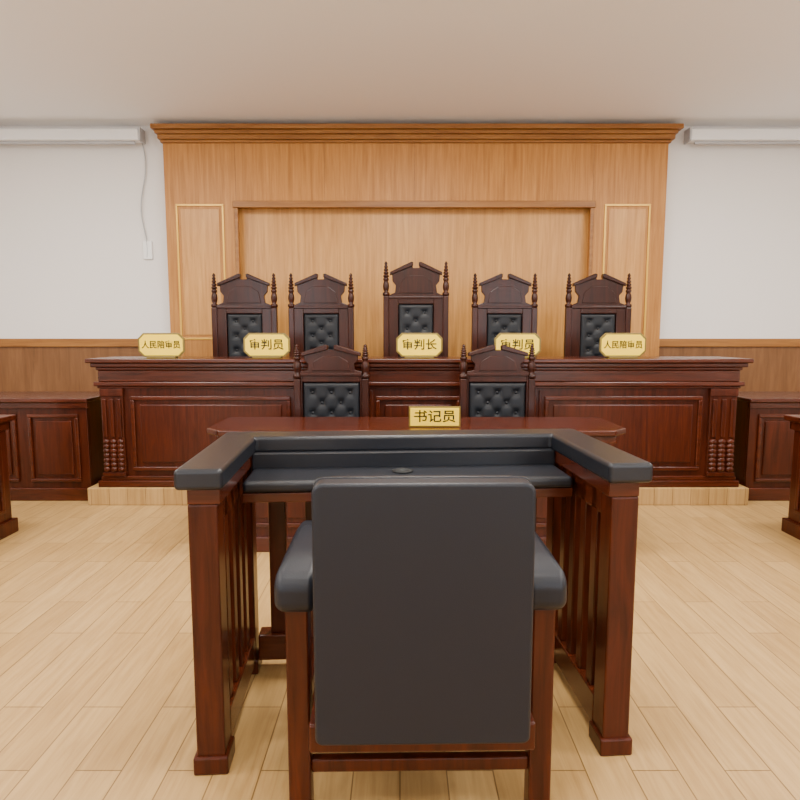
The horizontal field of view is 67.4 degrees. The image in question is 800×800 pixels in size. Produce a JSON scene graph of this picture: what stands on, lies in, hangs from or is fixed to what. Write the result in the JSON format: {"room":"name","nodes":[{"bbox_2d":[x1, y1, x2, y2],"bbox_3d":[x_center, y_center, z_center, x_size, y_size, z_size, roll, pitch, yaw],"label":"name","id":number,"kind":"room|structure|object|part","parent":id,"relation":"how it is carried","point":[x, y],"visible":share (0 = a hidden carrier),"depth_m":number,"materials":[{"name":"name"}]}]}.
{"room":"courtroom","nodes":[
{"label":"courtroom","id":0,"kind":"room"},
{"bbox_2d":[0,501,799,799],"bbox_3d":[0.150,1.199,2.393,10.700,0.100,9.300,0,6,0],"label":"floor","id":1,"kind":"structure","parent":0,"point":[97,687],"depth_m":2.48,"materials":[{"name":"brown wood"}]},
{"bbox_2d":[0,415,18,539],"bbox_3d":[-3.045,0.629,3.297,0.650,0.840,2.020,0,6,0],"label":"desk","id":2,"kind":"object","parent":1,"relation":"on","point":[8,524],"visible":1,"depth_m":4.19,"materials":[{"name":"brown wood"}]},
{"bbox_2d":[0,391,104,500],"bbox_3d":[-3.175,0.389,5.348,1.150,0.875,0.650,0,6,0],"label":"desk","id":3,"kind":"object","parent":1,"relation":"on","point":[55,449],"visible":0.69,"depth_m":5.07,"materials":[{"name":"brown wood"}]},
{"bbox_2d":[293,344,369,416],"bbox_3d":[-0.529,0.255,4.471,0.592,1.330,0.474,0,6,0],"label":"chair","id":4,"kind":"object","parent":1,"relation":"on","point":[331,386],"visible":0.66,"depth_m":4.61,"materials":[{"name":"brown wood"}]},
{"bbox_3d":[-0.654,-0.380,4.603,0.204,0.087,0.065,0,6,0],"label":"pediment mould","id":5,"kind":"part","parent":4,"relation":"part of","materials":[{"name":"brown wood"}]},
{"bbox_3d":[-0.529,-0.197,4.621,0.472,0.027,0.050,0,6,0],"label":"crest rail","id":6,"kind":"part","parent":4,"relation":"part of","materials":[{"name":"brown wood"}]},
{"bbox_3d":[-0.529,-0.301,4.614,0.472,0.204,0.036,0,6,0],"label":"crest panel","id":7,"kind":"part","parent":4,"relation":"part of","materials":[{"name":"brown wood"}]},
{"bbox_3d":[-0.529,0.094,4.657,0.472,0.590,0.044,0,6,0],"label":"frame","id":8,"kind":"part","parent":4,"relation":"part of","materials":[{"name":"brown wood"}]},
{"bbox_3d":[-0.404,-0.380,4.603,0.204,0.087,0.065,0,6,0],"label":"pediment mould","id":9,"kind":"part","parent":4,"relation":"part of","materials":[{"name":"brown wood"}]},
{"bbox_2d":[174,429,652,775],"bbox_3d":[0.037,0.662,2.244,1.480,1.000,0.720,0,6,-4],"label":"dock","id":10,"kind":"object","parent":1,"relation":"on","point":[590,485],"visible":0.82,"depth_m":2.16,"materials":[{"name":"brown wood"}]},
{"bbox_2d":[242,465,572,492],"bbox_3d":[0.031,0.298,2.290,1.210,0.045,0.230,0,6,-4],"label":"shelf","id":11,"kind":"object","parent":10,"relation":"attached to","point":[262,478],"depth_m":2.27,"materials":[{"name":"black leather"}]},
{"bbox_3d":[0.037,0.252,2.200,1.420,0.055,0.660,0,6,-4],"label":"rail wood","id":12,"kind":"part","parent":10,"relation":"part of","materials":[{"name":"brown wood"}]},
{"bbox_3d":[0.037,0.197,2.194,1.480,0.065,0.720,0,6,-4],"label":"padded rail","id":13,"kind":"part","parent":10,"relation":"part of","materials":[{"name":"black leather"}]},
{"bbox_2d":[207,417,625,551],"bbox_3d":[0.105,0.556,4.129,2.710,0.804,0.630,0,6,0],"label":"desk","id":14,"kind":"object","parent":1,"relation":"on","point":[605,431],"visible":0.16,"depth_m":3.90,"materials":[{"name":"brown wood"}]},
{"bbox_3d":[0.105,0.572,3.889,2.470,0.704,0.030,0,6,0],"label":"modesty panel","id":15,"kind":"part","parent":14,"relation":"part of","materials":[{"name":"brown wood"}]},
{"bbox_2d":[409,406,460,426],"bbox_3d":[0.225,0.107,3.921,0.336,0.135,0.066,0,6,0],"label":"name plate","id":16,"kind":"object","parent":14,"relation":"on","point":[419,416],"visible":1,"depth_m":3.89,"materials":[{"name":"gold metal"}]},
{"bbox_2d":[87,483,748,504],"bbox_3d":[0.150,0.707,5.800,5.460,0.144,1.700,0,6,0],"label":"platform","id":17,"kind":"object","parent":1,"relation":"on","point":[97,495],"visible":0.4,"depth_m":4.96,"materials":[{"name":"brown wood"}]},
{"bbox_2d":[211,273,277,355],"bbox_3d":[-1.487,-0.268,5.591,0.638,1.840,0.494,0,6,0],"label":"chair","id":18,"kind":"object","parent":17,"relation":"on","point":[244,309],"visible":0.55,"depth_m":5.72,"materials":[{"name":"brown wood"}]},
{"bbox_3d":[-1.624,-1.142,5.708,0.222,0.117,0.065,0,6,0],"label":"pediment mould","id":19,"kind":"part","parent":18,"relation":"part of","materials":[{"name":"brown wood"}]},
{"bbox_3d":[-1.487,-0.885,5.733,0.518,0.027,0.050,0,6,0],"label":"crest rail","id":20,"kind":"part","parent":18,"relation":"part of","materials":[{"name":"brown wood"}]},
{"bbox_3d":[-1.487,-1.033,5.722,0.518,0.293,0.036,0,6,0],"label":"crest panel","id":21,"kind":"part","parent":18,"relation":"part of","materials":[{"name":"brown wood"}]},
{"bbox_3d":[-1.487,-0.415,5.789,0.518,0.950,0.044,0,6,0],"label":"frame","id":22,"kind":"part","parent":18,"relation":"part of","materials":[{"name":"brown wood"}]},
{"bbox_3d":[-1.350,-1.142,5.708,0.222,0.117,0.065,0,6,0],"label":"pediment mould","id":23,"kind":"part","parent":18,"relation":"part of","materials":[{"name":"brown wood"}]},
{"bbox_2d":[288,273,354,355],"bbox_3d":[-0.753,-0.268,5.591,0.638,1.840,0.494,0,6,0],"label":"chair","id":24,"kind":"object","parent":17,"relation":"on","point":[320,318],"visible":0.52,"depth_m":5.72,"materials":[{"name":"brown wood"}]},
{"bbox_3d":[-0.890,-1.142,5.708,0.222,0.117,0.065,0,6,0],"label":"pediment mould","id":25,"kind":"part","parent":24,"relation":"part of","materials":[{"name":"brown wood"}]},
{"bbox_3d":[-0.753,-0.885,5.733,0.518,0.027,0.050,0,6,0],"label":"crest rail","id":26,"kind":"part","parent":24,"relation":"part of","materials":[{"name":"brown wood"}]},
{"bbox_3d":[-0.753,-1.033,5.722,0.518,0.293,0.036,0,6,0],"label":"crest panel","id":27,"kind":"part","parent":24,"relation":"part of","materials":[{"name":"brown wood"}]},
{"bbox_3d":[-0.753,-0.415,5.789,0.518,0.950,0.044,0,6,0],"label":"frame","id":28,"kind":"part","parent":24,"relation":"part of","materials":[{"name":"brown wood"}]},
{"bbox_3d":[-0.616,-1.142,5.708,0.222,0.117,0.065,0,6,0],"label":"pediment mould","id":29,"kind":"part","parent":24,"relation":"part of","materials":[{"name":"brown wood"}]},
{"bbox_2d":[382,261,448,355],"bbox_3d":[0.152,-0.322,5.585,0.638,1.950,0.494,0,6,0],"label":"chair","id":30,"kind":"object","parent":17,"relation":"on","point":[415,306],"visible":0.43,"depth_m":5.71,"materials":[{"name":"brown wood"}]},
{"bbox_3d":[0.015,-1.248,5.696,0.222,0.123,0.065,0,6,0],"label":"pediment mould","id":31,"kind":"part","parent":30,"relation":"part of","materials":[{"name":"brown wood"}]},
{"bbox_3d":[0.152,-0.976,5.723,0.518,0.027,0.050,0,6,0],"label":"crest rail","id":32,"kind":"part","parent":30,"relation":"part of","materials":[{"name":"brown wood"}]},
{"bbox_3d":[0.152,-1.133,5.711,0.518,0.312,0.036,0,6,0],"label":"crest panel","id":33,"kind":"part","parent":30,"relation":"part of","materials":[{"name":"brown wood"}]},
{"bbox_3d":[0.152,-0.460,5.784,0.518,1.041,0.044,0,6,0],"label":"frame","id":34,"kind":"part","parent":30,"relation":"part of","materials":[{"name":"brown wood"}]},
{"bbox_3d":[0.289,-1.248,5.696,0.222,0.123,0.065,0,6,0],"label":"pediment mould","id":35,"kind":"part","parent":30,"relation":"part of","materials":[{"name":"brown wood"}]},
{"bbox_2d":[85,356,753,486],"bbox_3d":[0.155,0.169,5.153,5.390,1.066,0.550,0,6,0],"label":"bench","id":36,"kind":"object","parent":17,"relation":"on","point":[677,414],"visible":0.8,"depth_m":4.94,"materials":[{"name":"brown wood"}]},
{"bbox_2d":[138,333,184,357],"bbox_3d":[-1.970,-0.451,4.965,0.384,0.207,0.070,0,6,0],"label":"name plate","id":37,"kind":"object","parent":36,"relation":"on","point":[150,345],"visible":0.99,"depth_m":4.95,"materials":[{"name":"gold metal"}]},
{"bbox_2d":[243,333,289,357],"bbox_3d":[-1.100,-0.451,4.965,0.384,0.207,0.070,0,6,0],"label":"name plate","id":38,"kind":"object","parent":36,"relation":"on","point":[256,345],"visible":1,"depth_m":4.95,"materials":[{"name":"gold metal"}]},
{"bbox_2d":[396,333,442,357],"bbox_3d":[0.160,-0.451,4.965,0.384,0.207,0.070,0,6,0],"label":"name plate","id":39,"kind":"object","parent":36,"relation":"on","point":[408,345],"visible":0.98,"depth_m":4.95,"materials":[{"name":"gold metal"}]},
{"bbox_2d":[494,333,540,357],"bbox_3d":[0.970,-0.451,4.965,0.384,0.207,0.070,0,6,0],"label":"name plate","id":40,"kind":"object","parent":36,"relation":"on","point":[520,341],"visible":0.76,"depth_m":4.94,"materials":[{"name":"gold metal"}]},
{"bbox_2d":[599,333,645,357],"bbox_3d":[1.840,-0.451,4.965,0.384,0.207,0.070,0,6,0],"label":"name plate","id":41,"kind":"object","parent":36,"relation":"on","point":[611,345],"visible":1,"depth_m":4.95,"materials":[{"name":"gold metal"}]},
{"bbox_2d":[471,273,537,350],"bbox_3d":[1.000,-0.268,5.591,0.638,1.840,0.494,0,6,0],"label":"chair","id":42,"kind":"object","parent":17,"relation":"on","point":[504,308],"visible":0.34,"depth_m":5.72,"materials":[{"name":"brown wood"}]},
{"bbox_3d":[0.863,-1.142,5.708,0.222,0.117,0.065,0,6,0],"label":"pediment mould","id":43,"kind":"part","parent":42,"relation":"part of","materials":[{"name":"brown wood"}]},
{"bbox_3d":[1.000,-0.415,5.789,0.518,0.950,0.044,0,6,0],"label":"frame","id":44,"kind":"part","parent":42,"relation":"part of","materials":[{"name":"brown wood"}]},
{"bbox_3d":[1.000,-0.885,5.733,0.518,0.027,0.050,0,6,0],"label":"crest rail","id":45,"kind":"part","parent":42,"relation":"part of","materials":[{"name":"brown wood"}]},
{"bbox_3d":[1.000,-1.033,5.722,0.518,0.293,0.036,0,6,0],"label":"crest panel","id":46,"kind":"part","parent":42,"relation":"part of","materials":[{"name":"brown wood"}]},
{"bbox_3d":[1.137,-1.142,5.708,0.222,0.117,0.065,0,6,0],"label":"pediment mould","id":47,"kind":"part","parent":42,"relation":"part of","materials":[{"name":"brown wood"}]},
{"bbox_2d":[564,273,631,355],"bbox_3d":[1.895,-0.268,5.591,0.638,1.840,0.494,0,6,0],"label":"chair","id":48,"kind":"object","parent":17,"relation":"on","point":[598,310],"visible":0.44,"depth_m":5.72,"materials":[{"name":"brown wood"}]},
{"bbox_3d":[1.758,-1.142,5.708,0.222,0.117,0.065,0,6,0],"label":"pediment mould","id":49,"kind":"part","parent":48,"relation":"part of","materials":[{"name":"brown wood"}]},
{"bbox_3d":[1.895,-0.415,5.789,0.518,0.950,0.044,0,6,0],"label":"frame","id":50,"kind":"part","parent":48,"relation":"part of","materials":[{"name":"brown wood"}]},
{"bbox_3d":[1.895,-0.885,5.733,0.518,0.027,0.050,0,6,0],"label":"crest rail","id":51,"kind":"part","parent":48,"relation":"part of","materials":[{"name":"brown wood"}]},
{"bbox_3d":[1.895,-1.033,5.722,0.518,0.293,0.036,0,6,0],"label":"crest panel","id":52,"kind":"part","parent":48,"relation":"part of","materials":[{"name":"brown wood"}]},
{"bbox_3d":[2.032,-1.142,5.708,0.222,0.117,0.065,0,6,0],"label":"pediment mould","id":53,"kind":"part","parent":48,"relation":"part of","materials":[{"name":"brown wood"}]},
{"bbox_2d":[274,475,566,799],"bbox_3d":[0.054,0.686,1.850,0.800,1.038,0.631,0,6,-1],"label":"leather armchair","id":54,"kind":"object","parent":1,"relation":"on","point":[419,610],"visible":1,"depth_m":1.53,"materials":[{"name":"black leather"}]},
{"bbox_3d":[0.057,1.040,1.727,0.620,0.040,0.030,0,6,-1],"label":"cross rail","id":55,"kind":"part","parent":54,"relation":"part of","materials":[{"name":"brown wood"}]},
{"bbox_2d":[331,475,510,476],"bbox_3d":[0.058,0.496,1.623,0.536,0.585,0.080,0,6,-1],"label":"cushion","id":56,"kind":"object","parent":54,"relation":"on","point":[384,475],"depth_m":1.55,"materials":[{"name":"black leather"}]},
{"bbox_3d":[0.054,0.864,1.869,0.600,0.080,0.570,0,6,-1],"label":"seat rail","id":57,"kind":"part","parent":54,"relation":"part of","materials":[{"name":"brown wood"}]},
{"bbox_2d":[459,344,535,416],"bbox_3d":[0.751,0.255,4.471,0.592,1.330,0.474,0,6,0],"label":"chair","id":58,"kind":"object","parent":1,"relation":"on","point":[497,386],"visible":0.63,"depth_m":4.61,"materials":[{"name":"brown wood"}]},
{"bbox_3d":[0.626,-0.380,4.603,0.204,0.087,0.065,0,6,0],"label":"pediment mould","id":59,"kind":"part","parent":58,"relation":"part of","materials":[{"name":"brown wood"}]},
{"bbox_3d":[0.751,-0.301,4.614,0.472,0.204,0.036,0,6,0],"label":"crest panel","id":60,"kind":"part","parent":58,"relation":"part of","materials":[{"name":"brown wood"}]},
{"bbox_3d":[0.751,0.094,4.657,0.472,0.590,0.044,0,6,0],"label":"frame","id":61,"kind":"part","parent":58,"relation":"part of","materials":[{"name":"brown wood"}]},
{"bbox_3d":[0.751,-0.197,4.621,0.472,0.027,0.050,0,6,0],"label":"crest rail","id":62,"kind":"part","parent":58,"relation":"part of","materials":[{"name":"brown wood"}]},
{"bbox_3d":[0.876,-0.380,4.603,0.204,0.087,0.065,0,6,0],"label":"pediment mould","id":63,"kind":"part","parent":58,"relation":"part of","materials":[{"name":"brown wood"}]},
{"bbox_2d":[733,391,799,500],"bbox_3d":[3.505,0.389,5.348,1.190,0.875,0.650,0,6,0],"label":"desk","id":64,"kind":"object","parent":1,"relation":"on","point":[763,445],"visible":0.66,"depth_m":5.08,"materials":[{"name":"brown wood"}]},
{"bbox_2d":[781,415,799,539],"bbox_3d":[3.045,0.629,3.297,0.650,0.840,2.020,0,6,0],"label":"desk","id":65,"kind":"object","parent":1,"relation":"on","point":[790,524],"visible":1,"depth_m":4.19,"materials":[{"name":"brown wood"}]},
{"bbox_2d":[0,0,799,125],"bbox_3d":[0.150,-2.499,1.992,10.700,0.100,9.300,0,6,0],"label":"ceiling","id":66,"kind":"structure","parent":0,"point":[63,62],"depth_m":4.88,"materials":[{"name":"white paint"}]},
{"bbox_2d":[0,126,799,338],"bbox_3d":[0.150,-1.140,6.716,10.700,3.620,0.200,0,6,0],"label":"wall","id":67,"kind":"structure","parent":0,"point":[73,265],"depth_m":6.55,"materials":[{"name":"white paint"}]},
{"bbox_2d":[0,339,137,346],"bbox_3d":[-3.740,-0.634,6.640,2.480,0.090,0.060,0,6,0],"label":"trim","id":68,"kind":"structure","parent":67,"relation":"attached to","point":[3,342],"depth_m":6.61,"materials":[{"name":"brown wood"}]},
{"bbox_2d":[0,347,142,390],"bbox_3d":[-3.740,0.041,6.729,2.480,1.270,0.030,0,6,0],"label":"panelling","id":69,"kind":"structure","parent":67,"relation":"attached to","point":[21,368],"depth_m":6.67,"materials":[{"name":"brown wood"}]},
{"bbox_2d":[0,127,145,144],"bbox_3d":[-3.660,-2.773,6.333,1.920,0.170,0.210,0,6,0],"label":"projector screen","id":70,"kind":"object","parent":67,"relation":"attached to","point":[8,136],"visible":1,"depth_m":6.24,"materials":[{"name":"white plastic"}]},
{"bbox_2d":[140,143,152,259],"bbox_3d":[-2.754,-2.142,6.492,0.108,1.220,0.031,0,6,0],"label":"power cable","id":71,"kind":"object","parent":67,"relation":"attached to","point":[147,245],"visible":0.98,"depth_m":6.53,"materials":[{"name":"grey plastic"}]},
{"bbox_3d":[-2.766,-2.151,6.481,0.085,1.200,0.012,0,6,0],"label":"cord","id":72,"kind":"part","parent":71,"relation":"part of","materials":[{"name":"grey plastic"}]},
{"bbox_2d":[143,241,152,259],"bbox_3d":[-2.750,-1.635,6.547,0.100,0.200,0.030,0,6,0],"label":"socket","id":73,"kind":"object","parent":67,"relation":"attached to","point":[147,245],"depth_m":6.53,"materials":[{"name":"white plastic"}]},
{"bbox_2d":[150,123,683,355],"bbox_3d":[0.175,-1.091,6.495,5.510,3.570,0.250,0,6,0],"label":"panelling","id":74,"kind":"object","parent":67,"relation":"attached to","point":[552,201],"visible":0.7,"depth_m":6.38,"materials":[{"name":"brown wood"}]},
{"bbox_3d":[0.150,-0.808,6.486,3.840,2.610,0.030,0,6,0],"label":"niche mould","id":75,"kind":"part","parent":74,"relation":"part of","materials":[{"name":"brown wood"}]},
{"bbox_3d":[0.175,-2.781,6.312,5.510,0.170,0.250,0,6,0],"label":"cornice","id":76,"kind":"part","parent":74,"relation":"part of","materials":[{"name":"brown wood"}]},
{"bbox_2d":[659,347,799,390],"bbox_3d":[4.055,0.041,6.729,2.450,1.270,0.030,0,6,0],"label":"panelling","id":77,"kind":"structure","parent":67,"relation":"attached to","point":[773,368],"depth_m":6.66,"materials":[{"name":"brown wood"}]},
{"bbox_2d":[659,339,799,346],"bbox_3d":[4.055,-0.634,6.640,2.450,0.090,0.060,0,6,0],"label":"trim","id":78,"kind":"structure","parent":67,"relation":"attached to","point":[663,342],"depth_m":6.61,"materials":[{"name":"brown wood"}]},
{"bbox_2d":[684,127,799,144],"bbox_3d":[3.965,-2.773,6.333,1.910,0.170,0.210,0,6,0],"label":"projector screen","id":79,"kind":"object","parent":67,"relation":"attached to","point":[698,136],"visible":1,"depth_m":6.24,"materials":[{"name":"white plastic"}]}
]}

